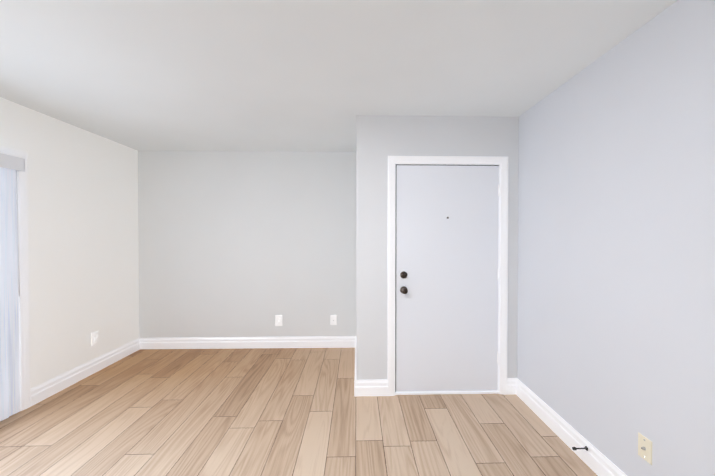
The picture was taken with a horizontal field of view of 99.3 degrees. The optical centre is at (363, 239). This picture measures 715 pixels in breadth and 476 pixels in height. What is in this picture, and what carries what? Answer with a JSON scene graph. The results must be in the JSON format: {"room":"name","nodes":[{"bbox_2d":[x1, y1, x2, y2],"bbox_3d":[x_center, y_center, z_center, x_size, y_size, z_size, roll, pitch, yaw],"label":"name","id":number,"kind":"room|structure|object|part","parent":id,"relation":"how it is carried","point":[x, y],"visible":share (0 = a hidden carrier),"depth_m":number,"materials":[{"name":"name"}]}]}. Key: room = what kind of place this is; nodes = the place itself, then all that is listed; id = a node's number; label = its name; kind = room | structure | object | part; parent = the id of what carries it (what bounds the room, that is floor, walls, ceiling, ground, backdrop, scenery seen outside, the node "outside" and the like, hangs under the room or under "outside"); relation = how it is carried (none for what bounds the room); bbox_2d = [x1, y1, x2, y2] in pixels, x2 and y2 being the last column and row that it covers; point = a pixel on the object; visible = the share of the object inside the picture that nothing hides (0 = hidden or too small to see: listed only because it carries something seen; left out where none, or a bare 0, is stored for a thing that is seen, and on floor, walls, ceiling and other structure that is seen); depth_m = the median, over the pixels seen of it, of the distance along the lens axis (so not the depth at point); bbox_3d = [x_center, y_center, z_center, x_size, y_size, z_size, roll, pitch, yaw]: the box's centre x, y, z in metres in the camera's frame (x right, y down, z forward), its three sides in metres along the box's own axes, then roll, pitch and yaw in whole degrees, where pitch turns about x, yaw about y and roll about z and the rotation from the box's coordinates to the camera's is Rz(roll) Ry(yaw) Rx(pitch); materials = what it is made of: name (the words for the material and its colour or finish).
{"room":"empty living room","nodes":[
{"label":"empty living room","id":0,"kind":"room"},
{"bbox_2d":[0,97,138,388],"bbox_3d":[-2.804,0.178,0.323,0.120,2.490,7.220,0,1,-1],"label":"wall","id":1,"kind":"structure","parent":0,"point":[83,234],"depth_m":2.96,"materials":[{"name":"paint"}]},
{"bbox_2d":[0,153,24,420],"bbox_3d":[-2.708,0.372,1.514,0.092,2.002,1.810,0,1,-1],"label":"vertical blinds","id":2,"kind":"object","parent":1,"relation":"attached to","point":[10,166],"visible":1,"depth_m":2.34,"materials":[{"name":"white plastic"}]},
{"bbox_2d":[0,146,30,410],"bbox_3d":[-2.764,0.350,1.549,0.018,2.116,1.957,0,1,-1],"label":"door frame","id":3,"kind":"structure","parent":1,"relation":"attached to","point":[24,331],"depth_m":2.49,"materials":[{"name":"white paint"}]},
{"bbox_2d":[17,249,20,410],"bbox_3d":[-2.832,0.381,1.548,0.120,2.054,1.833,0,1,-1],"label":"trim","id":4,"kind":"structure","parent":1,"relation":"attached to","point":[19,348],"depth_m":2.47,"materials":[{"name":"white paint"}]},
{"bbox_2d":[31,338,138,405],"bbox_3d":[-2.802,1.319,3.174,0.018,0.139,1.269,0,1,-1],"label":"baseboard","id":5,"kind":"structure","parent":1,"relation":"attached to","point":[57,384],"depth_m":2.99,"materials":[{"name":"white paint"}]},
{"bbox_2d":[91,331,97,345],"bbox_3d":[-2.808,1.036,3.175,0.008,0.135,0.084,0,1,-1],"label":"duplex electrical outlet","id":6,"kind":"object","parent":1,"relation":"attached to","point":[94,338],"visible":1,"depth_m":3.17,"materials":[{"name":"white plastic"}]},
{"bbox_2d":[138,151,355,337],"bbox_3d":[-1.402,0.134,3.908,2.854,2.490,0.120,0,1,-1],"label":"wall","id":7,"kind":"structure","parent":0,"point":[242,243],"depth_m":3.85,"materials":[{"name":"paint"}]},
{"bbox_2d":[139,336,354,349],"bbox_3d":[-1.460,1.310,3.852,2.734,0.139,0.018,0,1,-1],"label":"baseboard","id":8,"kind":"structure","parent":7,"relation":"attached to","point":[319,341],"depth_m":3.85,"materials":[{"name":"white paint"}]},
{"bbox_2d":[275,315,281,325],"bbox_3d":[-1.081,1.033,3.862,0.084,0.135,0.008,0,1,-1],"label":"duplex electrical outlet","id":9,"kind":"object","parent":7,"relation":"attached to","point":[278,320],"visible":1,"depth_m":3.86,"materials":[{"name":"white plastic"}]},
{"bbox_2d":[331,315,336,324],"bbox_3d":[-0.385,1.031,3.873,0.074,0.122,0.019,0,1,-1],"label":"outlet","id":10,"kind":"object","parent":7,"relation":"attached to","point":[333,319],"visible":1,"depth_m":3.88,"materials":[{"name":"white plastic"}]},
{"bbox_2d":[0,348,597,475],"bbox_3d":[-0.651,1.472,0.391,4.427,0.100,7.220,0,1,-1],"label":"floor","id":11,"kind":"structure","parent":0,"point":[238,412],"depth_m":2.27,"materials":[{"name":"brown wood"}]},
{"bbox_2d":[0,0,676,151],"bbox_3d":[-0.651,-1.117,0.359,4.427,0.100,7.220,0,1,-1],"label":"ceiling","id":12,"kind":"structure","parent":0,"point":[241,75],"depth_m":1.85,"materials":[{"name":"paint"}]},
{"bbox_2d":[356,115,518,379],"bbox_3d":[0.659,0.148,2.776,1.453,2.490,0.120,0,1,-1],"label":"wall","id":13,"kind":"structure","parent":0,"point":[380,139],"depth_m":2.71,"materials":[{"name":"paint"}]},
{"bbox_2d":[354,336,358,395],"bbox_3d":[-0.088,1.317,3.284,0.018,0.139,1.178,0,1,-1],"label":"baseboard","id":14,"kind":"structure","parent":13,"relation":"attached to","point":[356,382],"depth_m":2.70,"materials":[{"name":"white paint"}]},
{"bbox_2d":[395,390,498,394],"bbox_3d":[0.750,1.384,2.782,0.936,0.018,0.104,0,1,-1],"label":"door sill","id":15,"kind":"structure","parent":13,"relation":"attached to","point":[446,392],"depth_m":2.73,"materials":[{"name":"white paint"}]},
{"bbox_2d":[396,165,499,390],"bbox_3d":[0.758,0.353,2.713,0.932,2.026,0.116,0,1,-1],"label":"entry door","id":16,"kind":"structure","parent":13,"relation":"in","point":[447,313],"depth_m":2.73,"materials":[{"name":"white paint"}]},
{"bbox_2d":[400,271,406,278],"bbox_3d":[0.358,0.318,2.699,0.064,0.064,0.036,0,1,-1],"label":"lock","id":17,"kind":"object","parent":16,"relation":"attached to","point":[403,274],"depth_m":2.70,"materials":[{"name":"brown metal"}]},
{"bbox_3d":[0.358,0.453,2.683,0.066,0.066,0.072,0,1,-1],"label":"knob","id":18,"kind":"part","parent":16,"relation":"part of","materials":[{"name":"brown metal"}]},
{"bbox_3d":[1.215,0.313,2.733,0.017,1.618,0.014,0,1,-1],"label":"entry door hinges","id":19,"kind":"part","parent":16,"relation":"part of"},
{"bbox_2d":[388,156,507,395],"bbox_3d":[0.750,0.328,2.772,1.075,2.131,0.138,0,1,-1],"label":"door frame","id":20,"kind":"structure","parent":13,"relation":"attached to","point":[501,161],"depth_m":2.70,"materials":[{"name":"white paint"}]},
{"bbox_2d":[517,0,714,475],"bbox_3d":[1.516,0.184,-0.164,0.120,2.490,6.040,0,1,-1],"label":"wall","id":21,"kind":"structure","parent":0,"point":[616,269],"depth_m":1.62,"materials":[{"name":"paint"}]},
{"bbox_2d":[507,378,626,475],"bbox_3d":[1.432,1.359,-0.151,0.047,0.139,5.800,0,1,-1],"label":"baseboard","id":22,"kind":"structure","parent":21,"relation":"attached to","point":[596,461],"depth_m":2.09,"materials":[{"name":"white paint"}]},
{"bbox_2d":[572,446,587,450],"bbox_3d":[1.346,1.304,1.895,0.089,0.025,0.025,0,1,-1],"label":"door stop","id":23,"kind":"object","parent":22,"relation":"attached to","point":[585,448],"visible":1,"depth_m":1.89,"materials":[{"name":"black metal"}]},
{"bbox_2d":[638,432,651,464],"bbox_3d":[1.406,1.050,1.527,0.019,0.116,0.072,0,1,-1],"label":"outlet","id":24,"kind":"object","parent":21,"relation":"attached to","point":[644,448],"visible":1,"depth_m":1.52,"materials":[{"name":"beige plastic"}]}
]}

